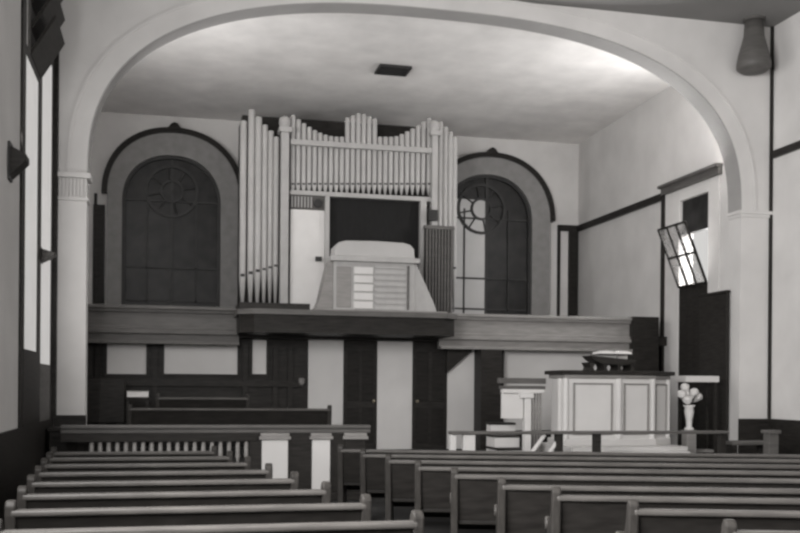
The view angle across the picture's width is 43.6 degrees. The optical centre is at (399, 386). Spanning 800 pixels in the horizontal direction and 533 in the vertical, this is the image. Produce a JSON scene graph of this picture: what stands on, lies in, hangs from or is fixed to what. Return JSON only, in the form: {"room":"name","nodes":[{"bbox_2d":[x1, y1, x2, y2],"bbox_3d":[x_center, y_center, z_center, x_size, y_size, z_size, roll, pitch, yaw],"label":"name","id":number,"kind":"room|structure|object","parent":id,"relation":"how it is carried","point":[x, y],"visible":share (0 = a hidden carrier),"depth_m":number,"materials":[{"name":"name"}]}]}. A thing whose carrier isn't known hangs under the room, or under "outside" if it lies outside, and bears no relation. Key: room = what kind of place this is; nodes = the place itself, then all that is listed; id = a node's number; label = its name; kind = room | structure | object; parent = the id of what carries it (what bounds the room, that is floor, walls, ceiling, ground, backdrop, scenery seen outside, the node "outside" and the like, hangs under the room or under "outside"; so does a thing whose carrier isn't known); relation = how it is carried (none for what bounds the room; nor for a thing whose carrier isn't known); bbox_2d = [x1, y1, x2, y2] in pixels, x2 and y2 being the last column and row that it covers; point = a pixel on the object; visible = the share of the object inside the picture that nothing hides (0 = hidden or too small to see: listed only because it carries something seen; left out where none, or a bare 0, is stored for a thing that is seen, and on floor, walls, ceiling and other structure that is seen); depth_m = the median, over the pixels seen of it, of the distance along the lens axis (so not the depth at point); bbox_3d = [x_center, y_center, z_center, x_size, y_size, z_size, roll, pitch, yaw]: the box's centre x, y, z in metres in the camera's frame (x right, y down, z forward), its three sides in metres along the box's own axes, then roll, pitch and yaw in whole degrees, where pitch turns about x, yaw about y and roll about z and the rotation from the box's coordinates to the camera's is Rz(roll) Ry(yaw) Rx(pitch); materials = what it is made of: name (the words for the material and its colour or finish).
{"room":"house of worship","nodes":[
{"label":"house of worship","id":0,"kind":"room"},
{"bbox_2d":[0,0,27,432],"bbox_3d":[-3.442,-2.618,6.224,0.300,8.680,20.300,0,0,-13],"label":"wall","id":1,"kind":"structure","parent":0,"point":[10,10],"depth_m":11.72,"materials":[{"name":"grey paint"}]},
{"bbox_2d":[7,141,28,182],"bbox_3d":[-4.464,-2.627,11.698,0.210,0.444,0.280,0,0,-13],"label":"wall bracket","id":2,"kind":"object","parent":1,"relation":"attached to","point":[17,160],"visible":1,"depth_m":11.56,"materials":[{"name":"metal"}]},
{"bbox_2d":[0,418,52,529],"bbox_3d":[-3.335,1.123,6.384,0.040,1.200,19.950,0,0,-13],"label":"trim","id":3,"kind":"structure","parent":1,"relation":"attached to","point":[22,449],"depth_m":12.43,"materials":[{"name":"brown wood"}]},
{"bbox_2d":[18,0,64,427],"bbox_3d":[-4.996,-2.901,14.297,0.356,6.822,3.537,0,0,-13],"label":"window","id":4,"kind":"structure","parent":1,"relation":"in","point":[45,17],"depth_m":13.73,"materials":[{"name":"dark wood"},{"name":"glass"}]},
{"bbox_2d":[41,247,56,263],"bbox_3d":[-5.153,-1.920,14.636,0.220,0.226,0.280,0,0,-13],"label":"wall bracket","id":5,"kind":"object","parent":1,"relation":"attached to","point":[46,255],"visible":0.81,"depth_m":14.51,"materials":[{"name":"metal"}]},
{"bbox_2d":[51,54,58,417],"bbox_3d":[-5.551,-3.235,16.092,0.090,7.480,0.120,0,0,-13],"label":"trim","id":6,"kind":"structure","parent":1,"relation":"attached to","point":[56,61],"depth_m":16.04,"materials":[{"name":"brown wood"}]},
{"bbox_2d":[88,112,578,315],"bbox_3d":[-1.521,-2.887,25.522,13.450,8.350,0.300,0,0,-13],"label":"wall","id":7,"kind":"structure","parent":0,"point":[557,164],"depth_m":26.22,"materials":[{"name":"paint"}]},
{"bbox_2d":[92,193,104,303],"bbox_3d":[-7.225,-2.921,23.978,0.270,3.425,0.100,0,0,-13],"label":"trim","id":8,"kind":"structure","parent":7,"relation":"attached to","point":[98,210],"depth_m":23.95,"materials":[{"name":"brown wood"}]},
{"bbox_2d":[101,122,237,306],"bbox_3d":[-5.496,-3.799,24.290,3.379,5.210,0.280,0,0,-13],"label":"window","id":9,"kind":"structure","parent":7,"relation":"in","point":[171,191],"depth_m":24.33,"materials":[{"name":"glass"}]},
{"bbox_2d":[442,147,555,315],"bbox_3d":[2.369,-3.685,26.135,3.510,5.107,0.280,0,0,-13],"label":"window","id":10,"kind":"structure","parent":7,"relation":"in","point":[506,209],"depth_m":26.27,"materials":[{"name":"glass"}]},
{"bbox_2d":[452,199,484,313],"bbox_3d":[1.662,-3.017,26.070,1.210,3.759,0.014,0,0,-13],"label":"window pane","id":11,"kind":"object","parent":10,"relation":"attached to","point":[470,258],"depth_m":26.10,"materials":[{"name":"white glass"}]},
{"bbox_2d":[557,225,577,315],"bbox_3d":[4.487,-2.718,26.736,0.596,3.207,0.080,0,0,-13],"label":"trim","id":12,"kind":"structure","parent":7,"relation":"attached to","point":[572,229],"depth_m":26.73,"materials":[{"name":"brown wood"}]},
{"bbox_2d":[233,449,485,461],"bbox_3d":[-0.478,1.621,20.922,13.250,0.650,9.550,0,0,-13],"label":"platform","id":13,"kind":"object","parent":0,"point":[241,459],"visible":0.07,"depth_m":20.76,"materials":[{"name":"wood"}]},
{"bbox_2d":[113,441,248,456],"bbox_3d":[-4.260,1.176,18.878,4.545,0.180,2.000,0,0,-13],"label":"riser","id":14,"kind":"structure","parent":13,"relation":"on","point":[164,444],"depth_m":18.18,"materials":[{"name":"wood"}]},
{"bbox_2d":[87,378,124,444],"bbox_3d":[-5.554,0.455,18.805,0.760,1.242,0.550,0,0,-13],"label":"chair","id":15,"kind":"object","parent":14,"relation":"on","point":[105,396],"visible":0.84,"depth_m":18.55,"materials":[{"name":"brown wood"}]},
{"bbox_2d":[126,397,149,445],"bbox_3d":[-4.848,0.634,18.483,0.420,0.895,0.340,0,0,-13],"label":"stool","id":16,"kind":"object","parent":14,"relation":"on","point":[128,399],"visible":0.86,"depth_m":18.32,"materials":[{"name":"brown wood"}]},
{"bbox_2d":[126,391,148,396],"bbox_3d":[-4.844,0.129,18.483,0.400,0.115,0.260,0,0,-13],"label":"book","id":17,"kind":"object","parent":16,"relation":"on","point":[129,393],"visible":1,"depth_m":18.36,"materials":[{"name":"paper"}]},
{"bbox_2d":[156,394,249,446],"bbox_3d":[-3.634,0.608,18.415,1.705,0.965,0.585,0,0,-13],"label":"pew","id":18,"kind":"object","parent":14,"relation":"on","point":[161,402],"visible":0.34,"depth_m":18.16,"materials":[{"name":"brown wood"}]},
{"bbox_2d":[128,404,331,450],"bbox_3d":[-3.008,0.793,17.792,3.565,0.965,0.585,0,0,-13],"label":"pew","id":19,"kind":"object","parent":13,"relation":"on","point":[136,416],"visible":0.57,"depth_m":17.54,"materials":[{"name":"brown wood"}]},
{"bbox_2d":[474,350,501,449],"bbox_3d":[1.848,0.240,21.079,0.459,2.150,0.500,0,0,-13],"label":"pier","id":20,"kind":"object","parent":13,"relation":"on","point":[487,363],"visible":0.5,"depth_m":20.84,"materials":[{"name":"brown wood"}]},
{"bbox_2d":[485,378,545,450],"bbox_3d":[2.090,0.579,18.209,0.884,1.476,0.900,0,0,-13],"label":"lectern","id":21,"kind":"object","parent":13,"relation":"on","point":[523,402],"depth_m":17.86,"materials":[{"name":"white wood"}]},
{"bbox_2d":[538,442,689,452],"bbox_3d":[3.867,1.191,18.294,2.220,0.280,1.750,0,0,-13],"label":"podium","id":22,"kind":"object","parent":13,"relation":"on","point":[545,446],"visible":0.4,"depth_m":17.59,"materials":[{"name":"white paint"}]},
{"bbox_2d":[545,370,674,445],"bbox_3d":[3.898,0.382,18.186,2.380,1.338,0.870,0,0,-13],"label":"pulpit","id":23,"kind":"object","parent":22,"relation":"on","point":[581,400],"visible":0.8,"depth_m":17.82,"materials":[{"name":"beige paint"}]},
{"bbox_2d":[582,355,635,370],"bbox_3d":[3.771,-0.422,18.088,0.912,0.269,0.400,0,0,-13],"label":"book stand","id":24,"kind":"object","parent":23,"relation":"on","point":[615,364],"visible":0.85,"depth_m":17.94,"materials":[{"name":"brown wood"}]},
{"bbox_2d":[591,351,633,355],"bbox_3d":[3.837,-0.610,18.093,0.660,0.075,0.380,0,0,-13],"label":"open book","id":25,"kind":"object","parent":24,"relation":"on","point":[603,353],"visible":1,"depth_m":17.95,"materials":[{"name":"paper"}]},
{"bbox_2d":[615,356,626,369],"bbox_3d":[4.096,-0.475,18.503,0.200,0.380,0.100,0,0,-13],"label":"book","id":26,"kind":"object","parent":23,"relation":"on","point":[621,357],"visible":0.09,"depth_m":18.45,"materials":[{"name":"paper"}]},
{"bbox_2d":[627,316,658,370],"bbox_3d":[5.249,-0.086,21.825,0.593,2.856,0.500,0,0,-13],"label":"pier","id":27,"kind":"object","parent":13,"relation":"on","point":[643,331],"visible":0.29,"depth_m":21.59,"materials":[{"name":"brown wood"}]},
{"bbox_2d":[681,430,696,452],"bbox_3d":[5.396,1.074,18.677,0.220,0.538,0.220,0,0,-13],"label":"plinth block","id":28,"kind":"object","parent":13,"relation":"on","point":[689,440],"visible":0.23,"depth_m":18.58,"materials":[{"name":"grey wood"}]},
{"bbox_2d":[683,405,694,429],"bbox_3d":[5.400,0.572,18.677,0.240,0.467,0.236,0,0,-13],"label":"flower vase","id":29,"kind":"object","parent":28,"relation":"on","point":[689,409],"visible":0.99,"depth_m":18.62,"materials":[{"name":"white ceramic"}]},
{"bbox_2d":[676,383,702,404],"bbox_3d":[5.418,0.130,18.658,0.569,0.404,0.344,0,0,-13],"label":"bunch","id":30,"kind":"object","parent":29,"relation":"on","point":[694,396],"visible":1,"depth_m":18.59,"materials":[{"name":"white plant"}]},
{"bbox_2d":[676,376,718,453],"bbox_3d":[5.693,0.568,19.157,0.698,1.554,0.400,0,0,-13],"label":"stand","id":31,"kind":"object","parent":13,"relation":"on","point":[679,379],"visible":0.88,"depth_m":19.08,"materials":[{"name":"white paint"}]},
{"bbox_2d":[696,449,713,452],"bbox_3d":[5.688,1.220,19.157,0.598,0.050,0.320,0,0,-13],"label":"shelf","id":32,"kind":"object","parent":31,"relation":"attached to","point":[697,450],"depth_m":19.04,"materials":[{"name":"grey wood"}]},
{"bbox_2d":[697,290,729,452],"bbox_3d":[6.153,-0.258,19.715,0.200,3.215,1.039,0,0,-13],"label":"door","id":33,"kind":"structure","parent":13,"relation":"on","point":[714,306],"depth_m":19.66,"materials":[{"name":"black wood"}]},
{"bbox_2d":[87,338,659,448],"bbox_3d":[-0.440,0.064,20.815,12.850,2.464,0.210,0,0,-13],"label":"wall","id":34,"kind":"structure","parent":0,"point":[268,370],"depth_m":20.44,"materials":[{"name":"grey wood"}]},
{"bbox_2d":[298,378,304,386],"bbox_3d":[-2.006,-0.089,20.345,0.140,0.180,0.168,0,0,-13],"label":"wall lamp","id":35,"kind":"object","parent":34,"relation":"attached to","point":[301,381],"visible":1,"depth_m":20.28,"materials":[{"name":"metal"}]},
{"bbox_2d":[344,344,376,448],"bbox_3d":[-0.812,0.208,20.635,0.674,2.170,0.140,0,0,-13],"label":"door","id":36,"kind":"structure","parent":34,"relation":"in","point":[360,361],"depth_m":20.66,"materials":[{"name":"brown wood"}]},
{"bbox_2d":[413,345,446,448],"bbox_3d":[0.637,0.220,20.975,0.718,2.170,0.140,0,0,-13],"label":"door","id":37,"kind":"structure","parent":34,"relation":"in","point":[429,362],"depth_m":21.00,"materials":[{"name":"brown wood"}]},
{"bbox_2d":[101,13,669,143],"bbox_3d":[-0.582,-6.805,21.652,12.850,0.500,7.650,0,0,-13],"label":"ceiling","id":38,"kind":"structure","parent":0,"point":[477,80],"depth_m":21.48,"materials":[{"name":"white paint"}]},
{"bbox_2d":[374,64,411,76],"bbox_3d":[-0.146,-6.624,20.926,0.680,0.050,0.560,0,0,-13],"label":"ceiling vent","id":39,"kind":"object","parent":38,"relation":"in","point":[382,69],"visible":1,"depth_m":20.88,"materials":[{"name":"black metal"}]},
{"bbox_2d":[57,0,769,453],"bbox_3d":[0.693,-2.584,17.825,13.650,8.680,0.400,0,0,-13],"label":"wall","id":40,"kind":"structure","parent":0,"point":[89,28],"depth_m":18.65,"materials":[{"name":"paint"}]},
{"bbox_2d":[53,415,85,426],"bbox_3d":[-5.366,1.082,16.164,0.550,1.250,0.080,0,0,-13],"label":"baseboard","id":41,"kind":"structure","parent":40,"relation":"attached to","point":[60,420],"depth_m":16.15,"materials":[{"name":"brown wood"}]},
{"bbox_2d":[58,171,92,204],"bbox_3d":[-5.346,-3.243,16.355,0.570,0.440,0.500,0,0,-13],"label":"trim","id":42,"kind":"structure","parent":40,"relation":"attached to","point":[87,176],"depth_m":16.16,"materials":[{"name":"paint"}]},
{"bbox_2d":[67,0,756,212],"bbox_3d":[0.659,-5.157,17.794,12.490,3.525,0.455,0,0,-13],"label":"arch","id":43,"kind":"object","parent":40,"relation":"attached to","point":[728,131],"depth_m":17.80,"materials":[{"name":"paint"}]},
{"bbox_2d":[727,210,772,219],"bbox_3d":[6.718,-3.286,19.205,0.700,0.120,0.460,0,0,-13],"label":"trim","id":44,"kind":"structure","parent":40,"relation":"attached to","point":[740,213],"depth_m":19.02,"materials":[{"name":"paint"}]},
{"bbox_2d":[738,419,769,453],"bbox_3d":[6.744,1.204,19.004,0.670,1.200,0.080,0,0,-13],"label":"baseboard","id":45,"kind":"structure","parent":40,"relation":"attached to","point":[748,429],"depth_m":18.96,"materials":[{"name":"brown wood"}]},
{"bbox_2d":[331,498,495,532],"bbox_3d":[2.975,1.874,7.943,13.650,0.200,20.700,0,0,-13],"label":"floor","id":46,"kind":"structure","parent":0,"point":[431,524],"depth_m":13.30,"materials":[{"name":"carpet"}]},
{"bbox_2d":[47,427,112,451],"bbox_3d":[-4.902,1.167,15.402,0.960,1.087,0.535,0,0,-13],"label":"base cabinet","id":47,"kind":"object","parent":46,"relation":"on","point":[55,433],"visible":0.09,"depth_m":15.14,"materials":[{"name":"brown wood"}]},
{"bbox_2d":[50,446,216,456],"bbox_3d":[-3.429,1.240,12.969,2.078,0.965,0.585,0,0,-13],"label":"pew","id":48,"kind":"object","parent":46,"relation":"on","point":[213,452],"visible":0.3,"depth_m":12.72,"materials":[{"name":"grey wood"}]},
{"bbox_2d":[46,451,232,463],"bbox_3d":[-3.107,1.243,12.018,2.155,0.965,0.585,0,0,-13],"label":"pew","id":49,"kind":"object","parent":46,"relation":"on","point":[229,454],"visible":0.19,"depth_m":11.74,"materials":[{"name":"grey wood"}]},
{"bbox_2d":[41,456,250,471],"bbox_3d":[-2.785,1.245,11.066,2.232,0.965,0.585,0,0,-13],"label":"pew","id":50,"kind":"object","parent":46,"relation":"on","point":[246,465],"visible":0.22,"depth_m":10.80,"materials":[{"name":"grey wood"}]},
{"bbox_2d":[34,463,272,481],"bbox_3d":[-2.462,1.248,10.115,2.309,0.965,0.585,0,0,-13],"label":"pew","id":51,"kind":"object","parent":46,"relation":"on","point":[41,476],"visible":0.26,"depth_m":9.84,"materials":[{"name":"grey wood"}]},
{"bbox_2d":[27,471,298,493],"bbox_3d":[-2.140,1.250,9.163,2.386,0.965,0.585,0,0,-13],"label":"pew","id":52,"kind":"object","parent":46,"relation":"on","point":[292,483],"visible":0.38,"depth_m":8.89,"materials":[{"name":"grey wood"}]},
{"bbox_2d":[17,481,330,508],"bbox_3d":[-1.818,1.253,8.212,2.463,0.965,0.585,0,0,-13],"label":"pew","id":53,"kind":"object","parent":46,"relation":"on","point":[25,500],"visible":0.31,"depth_m":7.94,"materials":[{"name":"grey wood"}]},
{"bbox_2d":[5,494,371,529],"bbox_3d":[-1.496,1.256,7.260,2.540,0.965,0.585,0,0,-13],"label":"pew","id":54,"kind":"object","parent":46,"relation":"on","point":[15,518],"visible":0.66,"depth_m":6.99,"materials":[{"name":"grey wood"}]},
{"bbox_2d":[0,510,423,532],"bbox_3d":[-1.173,1.258,6.309,2.617,0.965,0.585,0,0,-13],"label":"pew","id":55,"kind":"object","parent":46,"relation":"on","point":[415,524],"visible":1,"depth_m":6.12,"materials":[{"name":"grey wood"}]},
{"bbox_2d":[60,425,370,500],"bbox_3d":[-2.693,1.150,14.983,4.557,1.157,0.220,0,0,-13],"label":"rail","id":56,"kind":"object","parent":46,"relation":"on","point":[311,451],"visible":0.41,"depth_m":15.07,"materials":[{"name":"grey wood"}]},
{"bbox_2d":[338,444,799,502],"bbox_3d":[3.477,1.295,13.523,8.659,0.965,0.585,0,0,4],"label":"pew","id":57,"kind":"object","parent":46,"relation":"on","point":[348,459],"visible":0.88,"depth_m":13.41,"materials":[{"name":"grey wood"}]},
{"bbox_2d":[360,449,799,497],"bbox_3d":[3.757,1.298,12.577,8.540,0.965,0.586,0,0,4],"label":"pew","id":58,"kind":"object","parent":46,"relation":"on","point":[372,466],"visible":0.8,"depth_m":12.47,"materials":[{"name":"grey wood"}]},
{"bbox_2d":[448,430,728,453],"bbox_3d":[3.149,1.248,16.354,4.868,1.055,0.180,0,0,-13],"label":"rail","id":59,"kind":"object","parent":46,"relation":"on","point":[468,437],"visible":0.41,"depth_m":16.17,"materials":[{"name":"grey wood"}]},
{"bbox_2d":[385,454,799,520],"bbox_3d":[4.033,1.300,11.631,8.430,0.965,0.585,0,0,4],"label":"pew","id":60,"kind":"object","parent":46,"relation":"on","point":[399,474],"visible":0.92,"depth_m":11.55,"materials":[{"name":"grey wood"}]},
{"bbox_2d":[415,460,799,516],"bbox_3d":[4.308,1.302,10.684,8.321,0.965,0.586,0,0,4],"label":"pew","id":61,"kind":"object","parent":46,"relation":"on","point":[432,483],"visible":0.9,"depth_m":10.62,"materials":[{"name":"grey wood"}]},
{"bbox_2d":[450,467,799,532],"bbox_3d":[4.586,1.304,9.759,8.197,0.965,0.585,0,0,4],"label":"pew","id":62,"kind":"object","parent":46,"relation":"on","point":[473,497],"visible":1,"depth_m":9.72,"materials":[{"name":"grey wood"}]},
{"bbox_2d":[494,477,799,532],"bbox_3d":[4.884,1.307,8.753,8.072,0.965,0.586,0,0,4],"label":"pew","id":63,"kind":"object","parent":46,"relation":"on","point":[518,508],"visible":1,"depth_m":8.73,"materials":[{"name":"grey wood"}]},
{"bbox_2d":[545,487,799,532],"bbox_3d":[5.154,1.309,7.938,7.911,0.965,0.585,0,0,4],"label":"pew","id":64,"kind":"object","parent":46,"relation":"on","point":[568,513],"visible":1,"depth_m":7.91,"materials":[{"name":"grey wood"}]},
{"bbox_2d":[615,499,799,532],"bbox_3d":[5.458,1.311,7.085,7.699,0.965,0.585,0,0,4],"label":"pew","id":65,"kind":"object","parent":46,"relation":"on","point":[638,520],"visible":1,"depth_m":7.05,"materials":[{"name":"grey wood"}]},
{"bbox_2d":[726,440,762,453],"bbox_3d":[6.053,1.371,17.446,0.800,0.855,0.400,0,0,-13],"label":"bench","id":66,"kind":"object","parent":46,"relation":"on","point":[731,445],"visible":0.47,"depth_m":17.28,"materials":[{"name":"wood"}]},
{"bbox_2d":[721,519,799,532],"bbox_3d":[5.750,1.313,6.038,7.604,0.965,0.585,0,0,4],"label":"pew","id":67,"kind":"object","parent":46,"relation":"on","point":[728,525],"visible":1,"depth_m":6.01,"materials":[{"name":"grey wood"}]},
{"bbox_2d":[761,430,780,453],"bbox_3d":[6.257,1.264,16.877,0.240,1.073,0.240,0,0,-13],"label":"newel post","id":68,"kind":"object","parent":46,"relation":"on","point":[770,437],"visible":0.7,"depth_m":16.79,"materials":[{"name":"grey wood"}]},
{"bbox_2d":[239,335,666,345],"bbox_3d":[-0.930,-1.058,22.942,12.850,0.200,5.000,0,0,-13],"label":"floor","id":69,"kind":"structure","parent":0,"point":[662,340],"depth_m":20.37,"materials":[{"name":"brown wood"}]},
{"bbox_2d":[87,304,238,345],"bbox_3d":[-4.899,-1.202,19.412,3.508,0.746,0.360,0,0,-13],"label":"parapet","id":70,"kind":"object","parent":69,"relation":"on","point":[107,323],"visible":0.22,"depth_m":19.42,"materials":[{"name":"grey wood"}]},
{"bbox_2d":[237,109,456,312],"bbox_3d":[-1.278,-3.640,23.092,4.924,4.960,2.240,0,0,-13],"label":"pipe organ","id":71,"kind":"object","parent":69,"relation":"on","point":[306,187],"visible":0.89,"depth_m":22.31,"materials":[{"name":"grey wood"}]},
{"bbox_2d":[290,195,323,210],"bbox_3d":[-2.049,-4.076,22.129,0.756,0.291,0.160,0,0,-13],"label":"grille","id":72,"kind":"object","parent":71,"relation":"attached to","point":[297,202],"depth_m":22.09,"materials":[{"name":"metal"}]},
{"bbox_2d":[329,198,418,266],"bbox_3d":[-0.605,-2.682,22.537,2.085,3.055,0.070,0,0,-13],"label":"curtain","id":73,"kind":"object","parent":71,"relation":"hanging from","point":[351,219],"depth_m":22.50,"materials":[{"name":"black fabric"}]},
{"bbox_2d":[424,229,452,312],"bbox_3d":[0.858,-2.369,22.558,0.653,2.451,0.060,0,0,-13],"label":"shutter","id":74,"kind":"object","parent":71,"relation":"hanging from","point":[438,243],"depth_m":22.49,"materials":[{"name":"grey wood"}]},
{"bbox_2d":[234,302,471,372],"bbox_3d":[-0.647,-0.938,19.917,5.205,1.265,1.560,0,0,-13],"label":"balcony","id":75,"kind":"object","parent":69,"relation":"attached to","point":[252,318],"visible":0.88,"depth_m":19.15,"materials":[{"name":"brown wood"}]},
{"bbox_2d":[312,241,446,312],"bbox_3d":[-0.455,-2.176,20.124,2.693,1.456,0.800,0,0,-13],"label":"organ console","id":76,"kind":"object","parent":75,"relation":"on","point":[357,275],"visible":0.88,"depth_m":19.88,"materials":[{"name":"paint"}]},
{"bbox_2d":[437,313,632,351],"bbox_3d":[3.017,-1.139,21.269,4.542,0.746,0.360,0,0,-13],"label":"parapet","id":77,"kind":"object","parent":69,"relation":"on","point":[471,331],"visible":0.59,"depth_m":21.18,"materials":[{"name":"grey wood"}]},
{"bbox_2d":[578,86,728,336],"bbox_3d":[5.787,-2.729,23.153,0.300,8.150,7.650,0,0,-13],"label":"wall","id":78,"kind":"structure","parent":0,"point":[664,139],"depth_m":23.55,"materials":[{"name":"paint"}]},
{"bbox_2d":[577,193,660,231],"bbox_3d":[5.286,-4.227,24.529,0.070,0.160,4.736,0,0,-13],"label":"trim","id":79,"kind":"structure","parent":78,"relation":"attached to","point":[655,199],"depth_m":24.18,"materials":[{"name":"brown wood"}]},
{"bbox_2d":[657,163,722,448],"bbox_3d":[5.895,-1.550,20.997,0.656,5.795,2.430,0,0,-13],"label":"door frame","id":80,"kind":"structure","parent":78,"relation":"in","point":[679,305],"depth_m":21.20,"materials":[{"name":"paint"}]},
{"bbox_2d":[514,0,799,26],"bbox_3d":[3.046,-7.006,7.943,13.650,0.200,20.700,0,0,-13],"label":"ceiling","id":81,"kind":"structure","parent":0,"point":[775,12],"depth_m":18.15,"materials":[{"name":"grey paint"}]},
{"bbox_2d":[736,15,770,75],"bbox_3d":[6.606,-6.381,18.670,0.620,0.992,0.620,0,0,-13],"label":"ceiling lamp","id":82,"kind":"object","parent":81,"relation":"attached to","point":[754,58],"visible":1,"depth_m":18.49,"materials":[{"name":"grey metal"}]},
{"bbox_2d":[771,12,799,419],"bbox_3d":[9.555,-2.514,9.272,0.300,8.680,20.300,0,0,-13],"label":"wall","id":83,"kind":"structure","parent":0,"point":[785,373],"depth_m":18.64,"materials":[{"name":"paint"}]},
{"bbox_2d":[767,26,773,418],"bbox_3d":[7.077,-3.134,19.090,0.050,7.480,0.050,0,0,-13],"label":"trim","id":84,"kind":"structure","parent":83,"relation":"attached to","point":[772,27],"depth_m":19.07,"materials":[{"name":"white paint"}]},
{"bbox_2d":[769,419,799,454],"bbox_3d":[9.331,1.225,9.355,0.040,1.200,19.950,0,0,-13],"label":"wainscoting","id":85,"kind":"structure","parent":83,"relation":"attached to","point":[789,438],"depth_m":18.49,"materials":[{"name":"brown wood"}]},
{"bbox_2d":[772,140,799,158],"bbox_3d":[9.372,-4.396,9.329,0.060,0.140,19.900,0,0,-13],"label":"trim","id":86,"kind":"structure","parent":83,"relation":"attached to","point":[792,147],"depth_m":18.58,"materials":[{"name":"brown wood"}]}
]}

